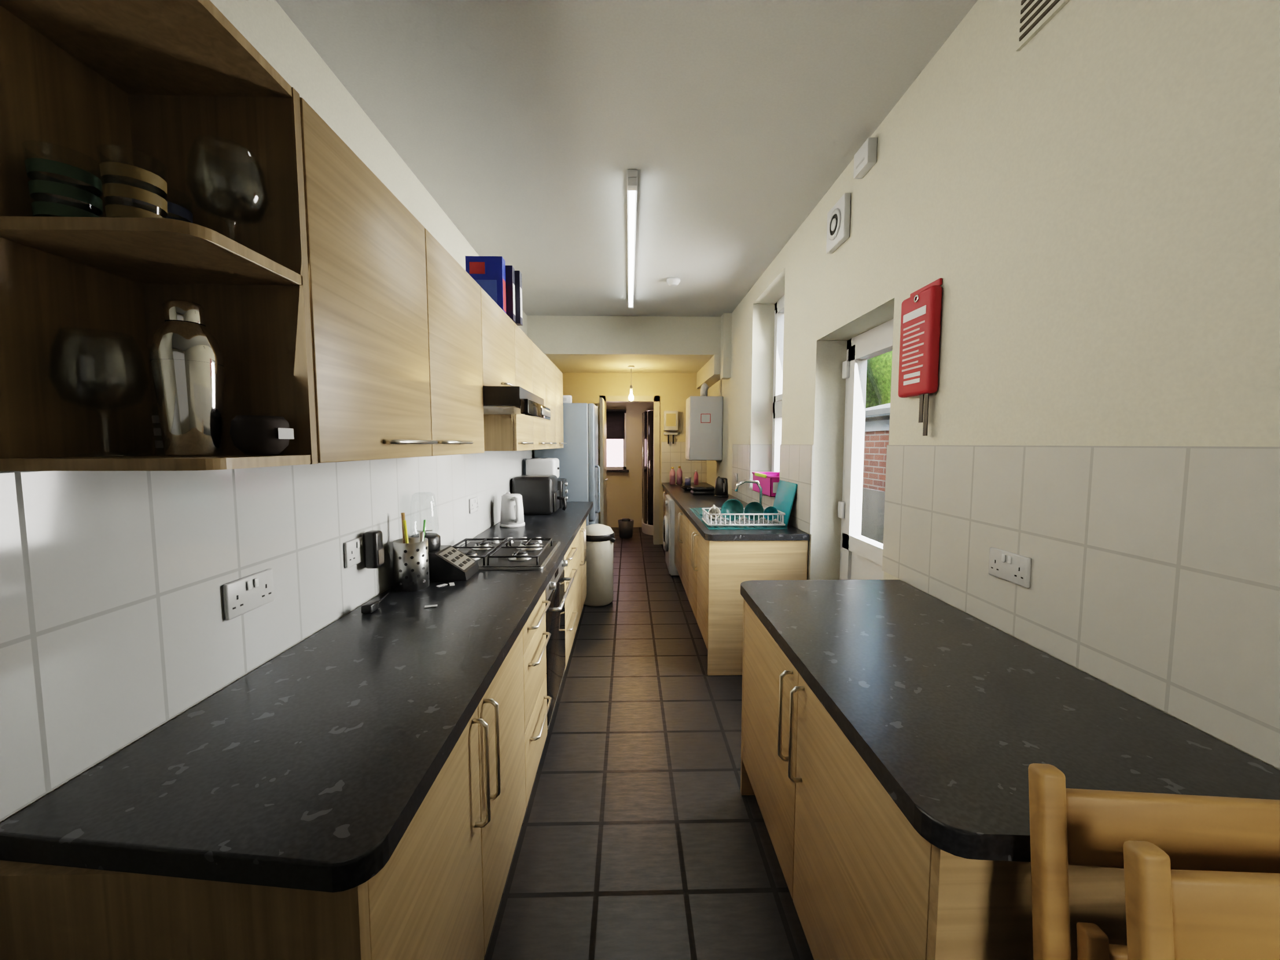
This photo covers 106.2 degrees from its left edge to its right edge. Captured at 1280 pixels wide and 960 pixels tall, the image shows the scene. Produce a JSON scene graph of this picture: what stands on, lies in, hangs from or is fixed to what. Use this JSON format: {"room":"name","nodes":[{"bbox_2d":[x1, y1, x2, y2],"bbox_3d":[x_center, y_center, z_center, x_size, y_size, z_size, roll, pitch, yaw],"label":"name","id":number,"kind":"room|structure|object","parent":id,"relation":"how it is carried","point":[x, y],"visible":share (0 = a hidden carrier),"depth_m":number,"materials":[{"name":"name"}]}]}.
{"room":"kitchen","nodes":[
{"label":"kitchen","id":0,"kind":"room"},
{"bbox_2d":[0,0,562,823],"bbox_3d":[-1.246,-0.156,2.342,0.515,2.900,9.150,0,4,-1],"label":"wall","id":1,"kind":"structure","parent":0,"point":[113,626],"depth_m":1.01,"materials":[{"name":"white tile"}]},
{"bbox_2d":[0,0,318,471],"bbox_3d":[-0.803,-0.375,0.812,0.314,0.705,0.253,0,4,-1],"label":"open shelf unit","id":2,"kind":"object","parent":1,"relation":"attached to","point":[172,90],"visible":1,"depth_m":0.83,"materials":[{"name":"brown wood"}]},
{"bbox_2d":[24,157,103,216],"bbox_3d":[-0.893,-0.442,0.749,0.080,0.120,0.080,0,4,-1],"label":"stacked bowls","id":3,"kind":"object","parent":2,"relation":"on","point":[46,205],"visible":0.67,"depth_m":0.73,"materials":[{"name":"ceramic"}]},
{"bbox_2d":[98,161,167,218],"bbox_3d":[-0.793,-0.442,0.756,0.076,0.120,0.076,0,4,-1],"label":"stacked bowls","id":4,"kind":"object","parent":2,"relation":"on","point":[117,207],"visible":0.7,"depth_m":0.74,"materials":[{"name":"brown"}]},
{"bbox_2d":[151,415,163,447],"bbox_3d":[-0.866,-0.091,0.891,0.056,0.090,0.056,0,4,-1],"label":"shot glass","id":5,"kind":"object","parent":2,"relation":"on","point":[158,444],"visible":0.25,"depth_m":0.87,"materials":[{"name":"glass"}]},
{"bbox_2d":[131,198,192,223],"bbox_3d":[-0.851,-0.450,0.859,0.080,0.120,0.080,0,4,-1],"label":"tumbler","id":6,"kind":"object","parent":2,"relation":"on","point":[172,208],"visible":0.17,"depth_m":0.85,"materials":[{"name":"blue"}]},
{"bbox_2d":[149,299,223,456],"bbox_3d":[-0.785,-0.174,0.837,0.094,0.264,0.094,0,4,-1],"label":"cocktail shaker","id":7,"kind":"object","parent":2,"relation":"on","point":[187,360],"visible":1,"depth_m":0.81,"materials":[{"name":"silver metal"}]},
{"bbox_2d":[229,415,293,454],"bbox_3d":[-0.705,-0.083,0.895,0.091,0.072,0.090,0,4,-1],"label":"cup","id":8,"kind":"object","parent":2,"relation":"on","point":[252,434],"visible":1,"depth_m":0.86,"materials":[{"name":"grey ceramic"}]},
{"bbox_2d":[277,427,293,439],"bbox_3d":[-0.660,-0.086,0.896,0.001,0.020,0.040,0,4,-1],"label":"print","id":9,"kind":"object","parent":8,"relation":"attached to","point":[283,433],"depth_m":0.89,"materials":[{"name":"white paper"}]},
{"bbox_2d":[222,568,274,620],"bbox_3d":[-0.954,0.277,1.178,0.016,0.086,0.146,0,4,-1],"label":"double socket","id":10,"kind":"object","parent":1,"relation":"attached to","point":[243,595],"visible":1,"depth_m":1.16,"materials":[{"name":"grey plastic"}]},
{"bbox_2d":[343,535,364,568],"bbox_3d":[-0.965,0.242,1.646,0.016,0.086,0.146,0,4,-1],"label":"double socket","id":11,"kind":"object","parent":1,"relation":"attached to","point":[353,549],"visible":0.84,"depth_m":1.61,"materials":[{"name":"grey plastic"}]},
{"bbox_2d":[363,530,384,568],"bbox_3d":[-0.936,0.244,1.690,0.050,0.130,0.055,0,4,-1],"label":"power adapter","id":12,"kind":"object","parent":11,"relation":"attached to","point":[374,555],"visible":1,"depth_m":1.67,"materials":[{"name":"black plastic"}]},
{"bbox_2d":[299,97,438,462],"bbox_3d":[-0.793,-0.405,1.220,0.354,0.705,0.559,0,4,-1],"label":"upper cabinet","id":13,"kind":"object","parent":1,"relation":"attached to","point":[366,250],"visible":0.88,"depth_m":1.13,"materials":[{"name":"brown wood"}]},
{"bbox_2d":[424,227,484,455],"bbox_3d":[-0.806,-0.447,1.776,0.354,0.705,0.554,0,4,-1],"label":"upper cabinet","id":14,"kind":"object","parent":1,"relation":"attached to","point":[453,297],"visible":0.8,"depth_m":1.71,"materials":[{"name":"brown wood"}]},
{"bbox_2d":[468,496,478,513],"bbox_3d":[-0.993,0.149,2.877,0.016,0.086,0.146,0,4,-1],"label":"double socket","id":15,"kind":"object","parent":1,"relation":"attached to","point":[473,502],"visible":1,"depth_m":2.86,"materials":[{"name":"grey plastic"}]},
{"bbox_2d":[480,287,515,385],"bbox_3d":[-0.819,-0.635,2.341,0.354,0.415,0.599,0,4,-1],"label":"upper cabinet","id":16,"kind":"object","parent":1,"relation":"attached to","point":[497,328],"visible":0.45,"depth_m":2.27,"materials":[{"name":"brown wood"}]},
{"bbox_2d":[465,255,506,313],"bbox_3d":[-0.815,-1.014,2.545,0.191,0.309,0.066,0,4,-1],"label":"cereal box","id":17,"kind":"object","parent":16,"relation":"on","point":[488,272],"visible":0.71,"depth_m":2.51,"materials":[{"name":"blue cardboard"}]},
{"bbox_2d":[469,262,484,273],"bbox_3d":[-0.849,-1.106,2.505,0.080,0.060,0.001,0,4,-1],"label":"print","id":18,"kind":"object","parent":17,"relation":"on","point":[474,267],"depth_m":2.50,"materials":[{"name":"red"}]},
{"bbox_2d":[473,279,497,303],"bbox_3d":[-0.814,-0.977,2.515,0.130,0.140,0.001,0,4,-1],"label":"print","id":19,"kind":"object","parent":17,"relation":"attached to","point":[489,286],"depth_m":2.51,"materials":[{"name":"blue"}]},
{"bbox_2d":[505,265,515,322],"bbox_3d":[-0.781,-1.010,2.614,0.191,0.289,0.055,0,4,-1],"label":"cereal box","id":20,"kind":"object","parent":16,"relation":"on","point":[509,269],"visible":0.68,"depth_m":2.59,"materials":[{"name":"grey cardboard"}]},
{"bbox_2d":[482,385,550,420],"bbox_3d":[-0.741,-0.367,2.363,0.510,0.118,0.594,0,4,-1],"label":"range hood","id":21,"kind":"object","parent":16,"relation":"attached to","point":[497,400],"visible":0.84,"depth_m":2.10,"materials":[{"name":"black metal"}]},
{"bbox_2d":[483,322,534,450],"bbox_3d":[-0.831,-0.531,2.890,0.354,0.705,0.479,0,4,-1],"label":"upper cabinet","id":22,"kind":"object","parent":1,"relation":"attached to","point":[501,432],"visible":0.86,"depth_m":2.70,"materials":[{"name":"brown wood"}]},
{"bbox_2d":[514,270,522,325],"bbox_3d":[-0.758,-1.012,2.676,0.191,0.284,0.055,0,4,-1],"label":"cereal box","id":23,"kind":"object","parent":22,"relation":"on","point":[518,303],"visible":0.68,"depth_m":2.65,"materials":[{"name":"grey cardboard"}]},
{"bbox_2d":[531,341,550,449],"bbox_3d":[-0.842,-0.567,3.369,0.354,0.705,0.479,0,4,-1],"label":"upper cabinet","id":24,"kind":"object","parent":1,"relation":"attached to","point":[540,442],"visible":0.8,"depth_m":3.34,"materials":[{"name":"brown wood"}]},
{"bbox_2d":[545,355,556,449],"bbox_3d":[-0.853,-0.603,3.847,0.354,0.705,0.479,0,4,-1],"label":"upper cabinet","id":25,"kind":"object","parent":1,"relation":"attached to","point":[550,367],"visible":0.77,"depth_m":3.84,"materials":[{"name":"brown wood"}]},
{"bbox_2d":[554,365,566,448],"bbox_3d":[-0.864,-0.639,4.326,0.354,0.705,0.479,0,4,-1],"label":"upper cabinet","id":26,"kind":"object","parent":1,"relation":"attached to","point":[558,375],"visible":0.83,"depth_m":4.31,"materials":[{"name":"brown wood"}]},
{"bbox_2d":[526,315,721,373],"bbox_3d":[-0.162,-1.796,6.943,2.900,0.520,3.080,0,4,-1],"label":"ceiling","id":27,"kind":"structure","parent":0,"point":[573,344],"depth_m":5.42,"materials":[{"name":"beige paint"}]},
{"bbox_2d":[275,0,977,316],"bbox_3d":[-0.037,-1.597,1.494,2.900,0.100,7.820,0,4,-1],"label":"ceiling","id":28,"kind":"structure","parent":0,"point":[525,122],"depth_m":2.09,"materials":[{"name":"white paint"}]},
{"bbox_2d":[626,169,637,309],"bbox_3d":[-0.066,-1.666,3.655,0.056,0.084,2.300,0,4,-1],"label":"light","id":29,"kind":"object","parent":28,"relation":"attached to","point":[632,174],"depth_m":3.06,"materials":[{"name":"white plastic"}]},
{"bbox_2d":[606,402,653,527],"bbox_3d":[-0.078,-0.565,7.775,2.100,2.900,1.410,0,4,-1],"label":"wall","id":30,"kind":"structure","parent":0,"point":[624,489],"depth_m":8.42,"materials":[{"name":"yellow paint"}]},
{"bbox_2d":[606,410,626,469],"bbox_3d":[-0.593,-0.696,8.375,0.700,1.030,0.070,0,4,-1],"label":"window","id":31,"kind":"structure","parent":30,"relation":"in","point":[615,448],"depth_m":8.39,"materials":[{"name":"white glass"}]},
{"bbox_2d":[606,409,624,439],"bbox_3d":[-0.591,-0.961,8.285,0.660,0.508,0.050,0,4,-1],"label":"blind","id":32,"kind":"object","parent":31,"relation":"attached to","point":[615,418],"visible":0.36,"depth_m":8.28,"materials":[{"name":"black fabric"}]},
{"bbox_2d":[599,395,659,544],"bbox_3d":[-0.137,-0.108,6.664,0.850,2.155,0.890,0,4,-1],"label":"door frame","id":33,"kind":"structure","parent":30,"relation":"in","point":[603,399],"depth_m":6.87,"materials":[{"name":"wood"}]},
{"bbox_2d":[562,372,707,544],"bbox_3d":[-0.161,-0.507,6.996,2.900,2.900,0.148,0,4,-1],"label":"wall","id":34,"kind":"structure","parent":0,"point":[673,389],"depth_m":6.88,"materials":[{"name":"yellow paint"}]},
{"bbox_2d":[663,410,678,430],"bbox_3d":[0.442,-0.849,6.878,0.200,0.280,0.076,0,4,-1],"label":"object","id":35,"kind":"object","parent":34,"relation":"attached to","point":[670,418],"visible":1,"depth_m":6.84,"materials":[{"name":"white plastic"}]},
{"bbox_2d":[483,527,814,959],"bbox_3d":[0.003,1.259,3.255,3.350,0.060,10.900,0,4,-1],"label":"floor","id":36,"kind":"structure","parent":0,"point":[639,838],"depth_m":1.91,"materials":[{"name":"grey tile"}]},
{"bbox_2d":[0,707,490,959],"bbox_3d":[-0.653,0.967,0.944,0.596,0.868,0.522,0,4,-1],"label":"base cabinet","id":37,"kind":"object","parent":36,"relation":"on","point":[425,903],"visible":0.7,"depth_m":0.68,"materials":[{"name":"brown wood"}]},
{"bbox_2d":[0,501,593,892],"bbox_3d":[-0.701,0.382,2.648,0.586,0.040,4.035,0,4,-1],"label":"countertop","id":38,"kind":"structure","parent":37,"relation":"on","point":[308,770],"depth_m":0.86,"materials":[{"name":"black laminate"}]},
{"bbox_2d":[361,585,392,613],"bbox_3d":[-0.925,0.416,1.729,0.041,0.028,0.303,-1,4,-10],"label":"power cable","id":39,"kind":"object","parent":38,"relation":"on","point":[370,606],"visible":1,"depth_m":1.60,"materials":[{"name":"black plastic"}]},
{"bbox_2d":[392,512,429,591],"bbox_3d":[-0.892,0.274,1.871,0.125,0.290,0.127,0,4,-1],"label":"utensil holder","id":40,"kind":"object","parent":38,"relation":"on","point":[410,555],"visible":1,"depth_m":1.83,"materials":[{"name":"silver metal"}]},
{"bbox_2d":[409,525,479,580],"bbox_3d":[-0.844,0.228,2.034,0.265,0.357,0.170,0,4,-1],"label":"knife block","id":41,"kind":"object","parent":38,"relation":"on","point":[446,562],"visible":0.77,"depth_m":1.99,"materials":[{"name":"black plastic"}]},
{"bbox_2d":[452,536,560,569],"bbox_3d":[-0.697,0.350,2.418,0.515,0.056,0.580,0,4,-1],"label":"gas hob","id":42,"kind":"object","parent":38,"relation":"in","point":[529,554],"visible":0.91,"depth_m":2.36,"materials":[{"name":"silver metal"}]},
{"bbox_2d":[499,491,524,527],"bbox_3d":[-0.875,0.201,3.269,0.168,0.227,0.212,0,4,-1],"label":"electric kettle","id":43,"kind":"object","parent":38,"relation":"on","point":[511,509],"visible":1,"depth_m":3.22,"materials":[{"name":"white plastic"}]},
{"bbox_2d":[512,474,567,515],"bbox_3d":[-0.803,0.114,3.912,0.414,0.304,0.320,0,4,-1],"label":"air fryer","id":44,"kind":"object","parent":38,"relation":"on","point":[540,493],"visible":0.91,"depth_m":3.76,"materials":[{"name":"black plastic"}]},
{"bbox_2d":[545,556,574,729],"bbox_3d":[-0.663,0.771,2.450,0.599,0.695,0.594,0,4,-1],"label":"built-in oven","id":45,"kind":"object","parent":38,"relation":"attached to","point":[555,593],"visible":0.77,"depth_m":2.40,"materials":[{"name":"black metal"}]},
{"bbox_2d":[557,478,567,508],"bbox_3d":[-0.846,0.116,4.303,0.365,0.240,0.320,0,4,-1],"label":"oven","id":46,"kind":"object","parent":38,"relation":"on","point":[562,484],"visible":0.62,"depth_m":4.18,"materials":[{"name":"black metal"}]},
{"bbox_2d":[526,457,559,477],"bbox_3d":[-0.861,-0.101,4.301,0.275,0.192,0.270,0,4,-1],"label":"toaster","id":47,"kind":"object","parent":46,"relation":"on","point":[534,466],"visible":0.77,"depth_m":4.17,"materials":[{"name":"white plastic"}]},
{"bbox_2d":[477,629,526,955],"bbox_3d":[-0.664,0.928,1.454,0.596,0.868,0.498,0,4,-1],"label":"base cabinet","id":48,"kind":"object","parent":36,"relation":"on","point":[501,706],"visible":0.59,"depth_m":1.40,"materials":[{"name":"brown wood"}]},
{"bbox_2d":[522,589,552,808],"bbox_3d":[-0.675,0.892,1.930,0.596,0.868,0.453,0,4,-1],"label":"base cabinet","id":49,"kind":"object","parent":36,"relation":"on","point":[535,642],"visible":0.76,"depth_m":1.88,"materials":[{"name":"brown wood"}]},
{"bbox_2d":[534,403,600,526],"bbox_3d":[-0.712,0.161,4.971,0.628,1.871,0.600,0,4,-1],"label":"freezer","id":50,"kind":"object","parent":36,"relation":"on","point":[578,459],"visible":0.48,"depth_m":4.64,"materials":[{"name":"silver metal"}]},
{"bbox_2d":[563,541,578,670],"bbox_3d":[-0.700,0.813,2.984,0.596,0.868,0.458,0,4,-1],"label":"base cabinet","id":51,"kind":"object","parent":36,"relation":"on","point":[569,620],"visible":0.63,"depth_m":2.97,"materials":[{"name":"brown wood"}]},
{"bbox_2d":[572,528,585,638],"bbox_3d":[-0.710,0.778,3.453,0.596,0.868,0.478,0,4,-1],"label":"base cabinet","id":52,"kind":"object","parent":36,"relation":"on","point":[576,541],"visible":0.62,"depth_m":3.47,"materials":[{"name":"brown wood"}]},
{"bbox_2d":[580,518,586,613],"bbox_3d":[-0.721,0.742,3.931,0.596,0.868,0.478,0,4,-1],"label":"base cabinet","id":53,"kind":"object","parent":36,"relation":"on","point":[583,567],"visible":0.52,"depth_m":3.83,"materials":[{"name":"brown wood"}]},
{"bbox_2d":[583,523,615,606],"bbox_3d":[-0.394,0.772,4.453,0.342,0.728,0.330,0,4,-1],"label":"pedal bin","id":54,"kind":"object","parent":36,"relation":"on","point":[600,539],"visible":0.82,"depth_m":4.32,"materials":[{"name":"beige metal"}]},
{"bbox_2d":[618,517,633,538],"bbox_3d":[-0.222,0.752,7.575,0.250,0.298,0.250,0,4,-1],"label":"bin","id":55,"kind":"object","parent":36,"relation":"on","point":[625,525],"visible":1,"depth_m":7.49,"materials":[{"name":"grey plastic"}]},
{"bbox_2d":[641,409,653,535],"bbox_3d":[0.447,-0.136,7.995,0.820,2.009,0.840,0,4,-1],"label":"door","id":56,"kind":"structure","parent":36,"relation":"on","point":[647,415],"depth_m":7.76,"materials":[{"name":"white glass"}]},
{"bbox_2d":[641,518,653,535],"bbox_3d":[0.447,0.786,8.064,0.820,0.159,0.840,0,4,-1],"label":"tray","id":57,"kind":"object","parent":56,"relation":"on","point":[647,528],"depth_m":7.81,"materials":[{"name":"white plastic"}]},
{"bbox_2d":[662,494,679,575],"bbox_3d":[0.594,0.624,5.597,0.640,0.854,0.598,0,4,-1],"label":"washing machine","id":58,"kind":"object","parent":36,"relation":"on","point":[668,526],"visible":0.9,"depth_m":5.32,"materials":[{"name":"white plastic"}]},
{"bbox_2d":[674,502,686,593],"bbox_3d":[0.679,0.668,4.916,0.656,0.868,0.748,0,4,-1],"label":"base cabinet","id":59,"kind":"object","parent":36,"relation":"on","point":[678,545],"visible":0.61,"depth_m":4.85,"materials":[{"name":"brown wood"}]},
{"bbox_2d":[678,511,689,599],"bbox_3d":[0.693,0.715,4.293,0.656,0.868,0.498,0,4,-1],"label":"base cabinet","id":60,"kind":"object","parent":36,"relation":"on","point":[685,520],"visible":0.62,"depth_m":4.26,"materials":[{"name":"brown wood"}]},
{"bbox_2d":[688,520,703,637],"bbox_3d":[0.705,0.752,3.794,0.656,0.868,0.498,0,4,-1],"label":"base cabinet","id":61,"kind":"object","parent":36,"relation":"on","point":[692,574],"visible":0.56,"depth_m":3.73,"materials":[{"name":"brown wood"}]},
{"bbox_2d":[692,530,807,675],"bbox_3d":[0.716,0.790,3.286,0.656,0.868,0.517,0,4,-1],"label":"base cabinet","id":62,"kind":"object","parent":36,"relation":"on","point":[723,566],"visible":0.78,"depth_m":3.02,"materials":[{"name":"brown wood"}]},
{"bbox_2d":[661,482,809,541],"bbox_3d":[0.685,0.207,4.982,0.646,0.040,4.011,0,4,-1],"label":"countertop","id":63,"kind":"structure","parent":62,"relation":"on","point":[685,500],"depth_m":3.25,"materials":[{"name":"black laminate"}]},
{"bbox_2d":[687,485,714,494],"bbox_3d":[0.674,0.114,5.370,0.287,0.085,0.220,0,4,-1],"label":"toaster","id":64,"kind":"object","parent":63,"relation":"on","point":[695,489],"visible":1,"depth_m":5.26,"materials":[{"name":"black plastic"}]},
{"bbox_2d":[714,476,728,497],"bbox_3d":[0.859,0.072,5.076,0.151,0.212,0.195,2,5,19],"label":"electric kettle","id":65,"kind":"object","parent":63,"relation":"on","point":[721,490],"visible":1,"depth_m":5.03,"materials":[{"name":"black plastic"}]},
{"bbox_2d":[689,479,787,529],"bbox_3d":[0.697,0.141,3.638,0.520,0.291,1.000,0,4,-1],"label":"sink","id":66,"kind":"object","parent":63,"relation":"in","point":[698,511],"visible":0.33,"depth_m":3.42,"materials":[{"name":"silver metal"}]},
{"bbox_2d":[701,508,785,526],"bbox_3d":[0.703,0.254,3.310,0.515,0.088,0.280,0,4,-1],"label":"dish rack","id":67,"kind":"object","parent":66,"relation":"on","point":[780,523],"visible":0.8,"depth_m":3.18,"materials":[{"name":"white plastic"}]},
{"bbox_2d":[721,499,743,520],"bbox_3d":[0.630,0.203,3.312,0.156,0.154,0.089,0,4,-1],"label":"stoneware bowl","id":68,"kind":"object","parent":67,"relation":"in","point":[731,506],"visible":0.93,"depth_m":3.32,"materials":[{"name":"teal ceramic"}]},
{"bbox_2d":[744,501,763,520],"bbox_3d":[0.780,0.212,3.319,0.136,0.135,0.078,0,4,-1],"label":"stoneware bowl","id":69,"kind":"object","parent":67,"relation":"in","point":[753,507],"visible":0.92,"depth_m":3.33,"materials":[{"name":"teal ceramic"}]},
{"bbox_2d":[763,506,777,520],"bbox_3d":[0.900,0.229,3.332,0.100,0.100,0.056,0,4,-1],"label":"stoneware bowl","id":70,"kind":"object","parent":67,"relation":"in","point":[770,509],"visible":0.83,"depth_m":3.33,"materials":[{"name":"blue ceramic"}]},
{"bbox_2d":[734,479,763,517],"bbox_3d":[0.829,0.134,3.688,0.225,0.285,0.145,0,4,-1],"label":"tap","id":71,"kind":"object","parent":63,"relation":"on","point":[745,481],"depth_m":3.63,"materials":[{"name":"silver metal"}]},
{"bbox_2d":[773,480,797,527],"bbox_3d":[1.008,0.159,3.385,0.077,0.293,0.360,0,4,-1],"label":"chopping board","id":72,"kind":"object","parent":63,"relation":"on","point":[786,492],"visible":0.74,"depth_m":3.33,"materials":[{"name":"teal plastic"}]},
{"bbox_2d":[740,598,798,899],"bbox_3d":[0.738,0.910,1.690,0.686,0.868,0.636,0,4,-1],"label":"base cabinet","id":73,"kind":"object","parent":36,"relation":"on","point":[769,676],"visible":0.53,"depth_m":1.60,"materials":[{"name":"brown wood"}]},
{"bbox_2d":[740,579,1279,861],"bbox_3d":[0.754,0.482,1.321,0.676,0.040,1.333,0,4,-1],"label":"countertop","id":74,"kind":"structure","parent":73,"relation":"on","point":[949,710],"depth_m":0.98,"materials":[{"name":"black laminate"}]},
{"bbox_2d":[788,672,1127,959],"bbox_3d":[0.752,0.957,1.066,0.686,0.868,0.608,0,4,-1],"label":"base cabinet","id":75,"kind":"object","parent":36,"relation":"on","point":[867,885],"visible":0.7,"depth_m":0.88,"materials":[{"name":"brown wood"}]},
{"bbox_2d":[1028,763,1279,959],"bbox_3d":[0.755,0.913,0.600,0.440,1.024,0.195,0,4,5],"label":"folding chair","id":76,"kind":"object","parent":36,"relation":"on","point":[1077,827],"visible":0.96,"depth_m":0.64,"materials":[{"name":"brown wood"}]},
{"bbox_2d":[1123,840,1279,959],"bbox_3d":[0.796,0.934,0.514,0.440,0.994,0.192,0,4,2],"label":"folding chair","id":77,"kind":"object","parent":36,"relation":"on","point":[1171,914],"visible":1,"depth_m":0.55,"materials":[{"name":"brown wood"}]},
{"bbox_2d":[696,0,1279,770],"bbox_3d":[1.145,-0.150,2.397,0.460,2.920,9.150,0,4,-1],"label":"wall","id":78,"kind":"structure","parent":0,"point":[1095,203],"depth_m":1.20,"materials":[{"name":"beige paint"}]},
{"bbox_2d":[685,382,722,460],"bbox_3d":[0.789,-0.728,5.970,0.403,0.956,0.424,0,4,-1],"label":"boiler","id":79,"kind":"object","parent":78,"relation":"attached to","point":[703,412],"visible":1,"depth_m":5.77,"materials":[{"name":"white metal"}]},
{"bbox_2d":[751,472,779,497],"bbox_3d":[1.094,0.028,3.899,0.249,0.160,0.534,0,4,-1],"label":"caddy","id":80,"kind":"object","parent":78,"relation":"attached to","point":[769,481],"visible":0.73,"depth_m":3.77,"materials":[{"name":"pink plastic"}]},
{"bbox_2d":[771,294,784,472],"bbox_3d":[1.258,-0.731,3.986,0.100,1.680,0.900,0,4,-1],"label":"window","id":81,"kind":"structure","parent":78,"relation":"in","point":[779,323],"depth_m":4.32,"materials":[{"name":"white plastic"}]},
{"bbox_2d":[826,192,850,254],"bbox_3d":[1.047,-1.355,2.550,0.042,0.220,0.220,0,4,-1],"label":"fan","id":82,"kind":"object","parent":78,"relation":"attached to","point":[838,217],"visible":1,"depth_m":2.50,"materials":[{"name":"white plastic"}]},
{"bbox_2d":[853,137,877,178],"bbox_3d":[1.052,-1.503,2.248,0.046,0.110,0.140,0,4,-1],"label":"door chime","id":83,"kind":"object","parent":78,"relation":"attached to","point":[865,158],"visible":1,"depth_m":2.21,"materials":[{"name":"white plastic"}]},
{"bbox_2d":[837,318,893,579],"bbox_3d":[1.262,0.219,2.548,0.132,2.060,0.850,0,4,-1],"label":"door","id":84,"kind":"structure","parent":78,"relation":"in","point":[861,556],"depth_m":2.81,"materials":[{"name":"white plastic"}]},
{"bbox_2d":[898,278,942,435],"bbox_3d":[1.062,-0.452,1.839,0.048,0.565,0.205,0,4,-1],"label":"blanket","id":85,"kind":"object","parent":78,"relation":"attached to","point":[920,313],"visible":1,"depth_m":1.79,"materials":[{"name":"red plastic"}]},
{"bbox_2d":[903,327,919,336],"bbox_3d":[1.042,-0.569,1.844,0.001,0.007,0.105,0,4,-1],"label":"print","id":86,"kind":"object","parent":85,"relation":"on","point":[909,331],"depth_m":1.84,"materials":[{"name":"white"}]},
{"bbox_2d":[903,370,920,379],"bbox_3d":[1.042,-0.402,1.842,0.001,0.015,0.105,0,4,-1],"label":"print","id":87,"kind":"object","parent":85,"relation":"on","point":[907,374],"depth_m":1.84,"materials":[{"name":"white"}]},
{"bbox_2d":[901,364,922,372],"bbox_3d":[1.042,-0.428,1.840,0.001,0.007,0.135,0,4,-1],"label":"print","id":88,"kind":"object","parent":85,"relation":"on","point":[907,368],"depth_m":1.84,"materials":[{"name":"white"}]},
{"bbox_2d":[902,353,923,361],"bbox_3d":[1.042,-0.468,1.837,0.001,0.007,0.135,0,4,-1],"label":"print","id":89,"kind":"object","parent":85,"relation":"on","point":[909,357],"depth_m":1.84,"materials":[{"name":"white paint"}]},
{"bbox_2d":[902,342,924,351],"bbox_3d":[1.042,-0.508,1.834,0.001,0.007,0.135,0,4,-1],"label":"print","id":90,"kind":"object","parent":85,"relation":"on","point":[911,346],"depth_m":1.83,"materials":[{"name":"white paint"}]},
{"bbox_2d":[903,331,924,340],"bbox_3d":[1.042,-0.547,1.831,0.001,0.007,0.135,0,4,-1],"label":"print","id":91,"kind":"object","parent":85,"relation":"on","point":[913,335],"depth_m":1.83,"materials":[{"name":"white"}]},
{"bbox_2d":[903,320,924,330],"bbox_3d":[1.042,-0.587,1.828,0.001,0.007,0.135,0,4,-1],"label":"print","id":92,"kind":"object","parent":85,"relation":"on","point":[915,324],"depth_m":1.83,"materials":[{"name":"white"}]},
{"bbox_2d":[903,304,926,323],"bbox_3d":[1.042,-0.629,1.825,0.001,0.030,0.145,0,4,-1],"label":"print","id":93,"kind":"object","parent":85,"relation":"on","point":[918,312],"depth_m":1.82,"materials":[{"name":"white"}]},
{"bbox_2d":[988,546,1031,587],"bbox_3d":[1.083,0.255,1.413,0.016,0.086,0.146,0,4,-1],"label":"double socket","id":94,"kind":"object","parent":78,"relation":"attached to","point":[1011,567],"visible":1,"depth_m":1.40,"materials":[{"name":"grey plastic"}]},
{"bbox_2d":[1015,0,1069,51],"bbox_3d":[1.090,-1.350,1.278,0.014,0.240,0.200,0,4,-1],"label":"air vent","id":95,"kind":"object","parent":78,"relation":"in","point":[1033,15],"visible":1,"depth_m":1.33,"materials":[{"name":"beige paint"}]},
{"label":"outside","id":96,"kind":"structure","parent":0,"visible":0},
{"bbox_2d":[862,430,889,491],"bbox_3d":[2.091,-1.489,6.456,1.620,5.060,15.000,0,4,-1],"label":"brick wall","id":97,"kind":"structure","parent":96,"point":[876,442],"depth_m":5.65,"materials":[{"name":"red brick"}]},
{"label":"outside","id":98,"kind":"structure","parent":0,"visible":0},
{"bbox_2d":[861,487,885,543],"bbox_3d":[2.523,0.720,3.222,0.090,1.020,6.200,0,4,-1],"label":"paved ground","id":99,"kind":"structure","parent":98,"point":[873,500],"depth_m":5.11,"materials":[{"name":"grey concrete"}]},
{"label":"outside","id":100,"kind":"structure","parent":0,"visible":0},
{"bbox_2d":[865,350,892,407],"bbox_3d":[5.119,-1.417,10.092,2.000,4.230,9.717,0,4,-1],"label":"hedge","id":101,"kind":"object","parent":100,"point":[879,368],"visible":0.03,"depth_m":8.63,"materials":[{"name":"green plant"}]},
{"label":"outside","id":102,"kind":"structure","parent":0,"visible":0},
{"bbox_2d":[864,402,890,431],"bbox_3d":[3.609,-0.672,2.841,1.773,0.613,7.600,0,4,-1],"label":"garden shed","id":103,"kind":"object","parent":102,"point":[877,418],"visible":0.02,"depth_m":5.51,"materials":[{"name":"grey"}]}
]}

